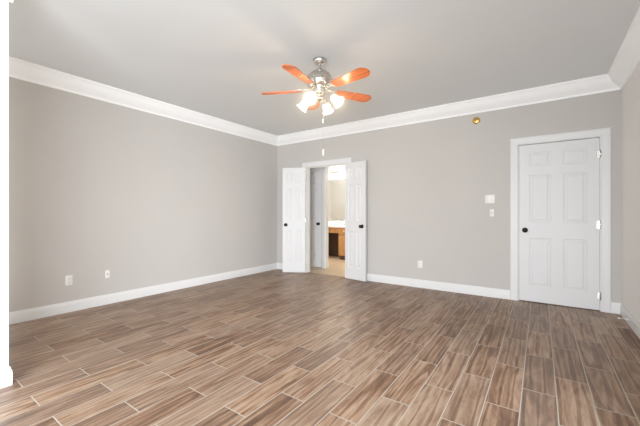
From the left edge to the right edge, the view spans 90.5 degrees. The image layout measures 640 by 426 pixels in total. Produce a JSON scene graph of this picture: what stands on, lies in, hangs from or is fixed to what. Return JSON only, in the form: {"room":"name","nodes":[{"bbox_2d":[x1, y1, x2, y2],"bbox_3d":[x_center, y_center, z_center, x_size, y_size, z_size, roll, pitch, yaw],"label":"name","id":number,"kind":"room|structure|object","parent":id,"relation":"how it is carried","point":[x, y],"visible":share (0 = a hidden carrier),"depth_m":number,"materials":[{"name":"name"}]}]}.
{"room":"empty bedroom","nodes":[
{"label":"empty bedroom","id":0,"kind":"room"},
{"bbox_2d":[0,0,8,368],"bbox_3d":[-3.005,-0.220,2.168,1.590,2.720,0.970,0,0,35],"label":"wall","id":1,"kind":"structure","parent":0,"point":[4,183],"depth_m":2.10,"materials":[{"name":"white paint"}]},
{"bbox_2d":[0,366,11,388],"bbox_3d":[-2.340,1.078,1.718,0.016,0.124,0.930,0,0,35],"label":"baseboard","id":2,"kind":"structure","parent":1,"relation":"attached to","point":[5,373],"depth_m":2.09,"materials":[{"name":"white wood"}]},
{"bbox_2d":[9,77,276,311],"bbox_3d":[-2.460,-0.220,4.450,0.120,2.720,5.580,0,0,35],"label":"wall","id":3,"kind":"structure","parent":0,"point":[130,198],"depth_m":4.15,"materials":[{"name":"beige paint"}]},
{"bbox_2d":[65,275,72,285],"bbox_3d":[-2.915,0.770,3.682,0.009,0.116,0.070,0,0,35],"label":"electrical outlet","id":4,"kind":"object","parent":3,"relation":"attached to","point":[68,279],"visible":1,"depth_m":3.68,"materials":[{"name":"white plastic"}]},
{"bbox_2d":[105,270,109,277],"bbox_3d":[-2.687,0.760,4.011,0.009,0.100,0.050,0,0,35],"label":"electrical outlet","id":5,"kind":"object","parent":3,"relation":"attached to","point":[107,273],"visible":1,"depth_m":4.01,"materials":[{"name":"white plastic"}]},
{"bbox_2d":[9,263,275,324],"bbox_3d":[-2.128,1.078,4.809,0.016,0.124,4.370,0,0,35],"label":"baseboard","id":6,"kind":"structure","parent":3,"relation":"attached to","point":[15,317],"depth_m":4.12,"materials":[{"name":"white wood"}]},
{"bbox_2d":[9,56,277,143],"bbox_3d":[-2.120,-1.498,4.712,0.140,0.165,4.220,0,0,35],"label":"crown molding","id":7,"kind":"structure","parent":3,"relation":"attached to","point":[20,69],"depth_m":4.07,"materials":[{"name":"white wood"}]},
{"bbox_2d":[0,256,639,425],"bbox_3d":[-0.071,1.170,4.226,6.860,0.060,7.940,0,0,35],"label":"floor","id":8,"kind":"structure","parent":0,"point":[277,347],"depth_m":2.47,"materials":[{"name":"brown tile"}]},
{"bbox_2d":[328,228,344,259],"bbox_3d":[0.346,0.740,8.295,2.000,0.800,0.570,0,0,35],"label":"bathroom vanity","id":9,"kind":"object","parent":8,"relation":"on","point":[336,238],"depth_m":8.50,"materials":[{"name":"brown wood"}]},
{"bbox_2d":[328,224,344,227],"bbox_3d":[0.346,0.318,8.295,2.020,0.045,0.569,0,0,35],"label":"countertop","id":10,"kind":"structure","parent":9,"relation":"on","point":[329,225],"depth_m":8.06,"materials":[{"name":"white stone"}]},
{"bbox_2d":[9,0,639,135],"bbox_3d":[-0.071,-1.620,4.226,6.860,0.080,7.940,0,0,35],"label":"ceiling","id":11,"kind":"structure","parent":0,"point":[226,60],"depth_m":3.01,"materials":[{"name":"paint"}]},
{"bbox_2d":[261,57,370,155],"bbox_3d":[0.033,-1.083,3.216,1.196,0.995,1.144,0,0,-44],"label":"fan","id":12,"kind":"object","parent":11,"relation":"hanging from","point":[319,82],"visible":1,"depth_m":3.17,"materials":[{"name":"orange wood"}]},
{"bbox_2d":[326,167,327,267],"bbox_3d":[-0.716,-0.220,7.281,2.113,2.720,0.100,0,0,35],"label":"wall","id":13,"kind":"structure","parent":0,"point":[326,217],"depth_m":6.67,"materials":[{"name":"paint"}]},
{"bbox_2d":[310,172,321,266],"bbox_3d":[-0.280,0.117,6.942,0.772,2.025,0.173,0,0,35],"label":"door","id":14,"kind":"structure","parent":13,"relation":"in","point":[315,219],"depth_m":6.79,"materials":[{"name":"white paint"}]},
{"bbox_2d":[310,167,325,267],"bbox_3d":[-0.289,0.070,6.912,0.973,2.139,0.018,0,0,35],"label":"door frame","id":15,"kind":"structure","parent":13,"relation":"attached to","point":[323,169],"depth_m":6.65,"materials":[{"name":"white wood"}]},
{"bbox_2d":[328,165,344,179],"bbox_3d":[0.875,-0.220,8.355,3.740,2.720,0.120,0,0,35],"label":"wall","id":16,"kind":"structure","parent":0,"point":[336,168],"depth_m":8.58,"materials":[{"name":"paint"}]},
{"bbox_2d":[328,179,344,220],"bbox_3d":[0.509,-0.380,8.530,1.960,1.120,0.006,0,0,35],"label":"bathroom mirror","id":17,"kind":"object","parent":16,"relation":"attached to","point":[336,199],"visible":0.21,"depth_m":8.57,"materials":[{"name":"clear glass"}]},
{"bbox_2d":[328,220,344,223],"bbox_3d":[0.503,0.245,8.521,2.020,0.100,0.019,0,0,35],"label":"backsplash","id":18,"kind":"structure","parent":16,"relation":"attached to","point":[329,222],"depth_m":8.53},
{"bbox_2d":[329,171,344,177],"bbox_3d":[0.477,-1.060,8.457,0.590,0.181,0.163,0,0,35],"label":"sconce","id":19,"kind":"object","parent":16,"relation":"attached to","point":[338,173],"visible":0.96,"depth_m":8.46,"materials":[{"name":"silver metal"}]},
{"bbox_2d":[277,90,621,302],"bbox_3d":[1.307,-0.220,5.157,5.260,2.720,0.120,0,0,35],"label":"wall","id":20,"kind":"structure","parent":0,"point":[430,185],"depth_m":4.65,"materials":[{"name":"beige paint"}]},
{"bbox_2d":[276,263,282,268],"bbox_3d":[-0.606,1.078,6.403,0.636,0.124,0.016,0,0,35],"label":"baseboard","id":21,"kind":"structure","parent":20,"relation":"attached to","point":[278,265],"depth_m":6.55,"materials":[{"name":"white wood"}]},
{"bbox_2d":[302,157,351,272],"bbox_3d":[0.143,0.110,5.965,0.935,2.060,0.122,0,0,35],"label":"door frame","id":22,"kind":"structure","parent":20,"relation":"in","point":[307,219],"depth_m":6.20,"materials":[{"name":"white wood"}]},
{"bbox_2d":[283,168,305,272],"bbox_3d":[-0.499,0.117,6.151,0.452,2.025,0.173,0,0,5],"label":"door","id":23,"kind":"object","parent":22,"relation":"attached to","point":[294,218],"visible":1,"depth_m":6.13,"materials":[{"name":"white paint"}]},
{"bbox_2d":[345,160,366,281],"bbox_3d":[0.607,0.117,5.465,0.452,2.025,0.173,0,0,45],"label":"door","id":24,"kind":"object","parent":22,"relation":"attached to","point":[355,221],"visible":0.98,"depth_m":5.44,"materials":[{"name":"white paint"}]},
{"bbox_2d":[366,273,509,299],"bbox_3d":[1.543,1.078,4.910,2.412,0.124,0.016,0,0,35],"label":"baseboard","id":25,"kind":"structure","parent":20,"relation":"attached to","point":[450,287],"depth_m":4.71,"materials":[{"name":"white wood"}]},
{"bbox_2d":[274,74,605,145],"bbox_3d":[1.167,-1.498,5.095,5.100,0.165,0.140,0,0,35],"label":"crown molding","id":26,"kind":"structure","parent":20,"relation":"attached to","point":[595,84],"depth_m":4.47,"materials":[{"name":"white wood"}]},
{"bbox_2d":[473,117,479,123],"bbox_3d":[2.192,-1.315,4.451,0.096,0.096,0.027,0,0,35],"label":"door chime","id":27,"kind":"object","parent":20,"relation":"attached to","point":[476,120],"visible":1,"depth_m":4.44,"materials":[{"name":"gold metal"}]},
{"bbox_2d":[485,195,494,202],"bbox_3d":[2.336,-0.205,4.359,0.116,0.116,0.014,0,0,35],"label":"double light switch","id":28,"kind":"object","parent":20,"relation":"attached to","point":[489,198],"visible":1,"depth_m":4.36,"materials":[{"name":"white plastic"}]},
{"bbox_2d":[490,209,493,216],"bbox_3d":[2.358,-0.015,4.347,0.050,0.100,0.009,0,0,35],"label":"light switch","id":29,"kind":"object","parent":20,"relation":"attached to","point":[491,212],"visible":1,"depth_m":4.34,"materials":[{"name":"white plastic"}]},
{"bbox_2d":[510,127,610,312],"bbox_3d":[2.982,0.110,3.992,0.840,2.060,0.122,0,0,35],"label":"door frame","id":30,"kind":"structure","parent":20,"relation":"in","point":[518,198],"depth_m":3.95,"materials":[{"name":"white wood"}]},
{"bbox_2d":[519,138,600,309],"bbox_3d":[2.965,0.117,3.956,0.812,2.025,0.173,0,0,35],"label":"door","id":31,"kind":"structure","parent":30,"relation":"attached to","point":[559,223],"depth_m":3.92,"materials":[{"name":"white paint"}]},
{"bbox_2d":[622,62,639,322],"bbox_3d":[1.957,-0.220,1.380,0.120,2.720,5.580,0,0,35],"label":"wall","id":32,"kind":"structure","parent":0,"point":[631,195],"depth_m":3.22,"materials":[{"name":"beige paint"}]},
{"bbox_2d":[606,6,639,91],"bbox_3d":[1.851,-1.498,1.454,0.140,0.165,5.340,0,0,35],"label":"crown molding","id":33,"kind":"structure","parent":32,"relation":"attached to","point":[626,61],"depth_m":3.06,"materials":[{"name":"white wood"}]},
{"bbox_2d":[616,303,639,338],"bbox_3d":[1.892,1.078,1.425,0.040,0.124,5.340,0,0,35],"label":"baseboard","id":34,"kind":"structure","parent":32,"relation":"attached to","point":[621,309],"depth_m":3.25,"materials":[{"name":"white wood"}]}
]}

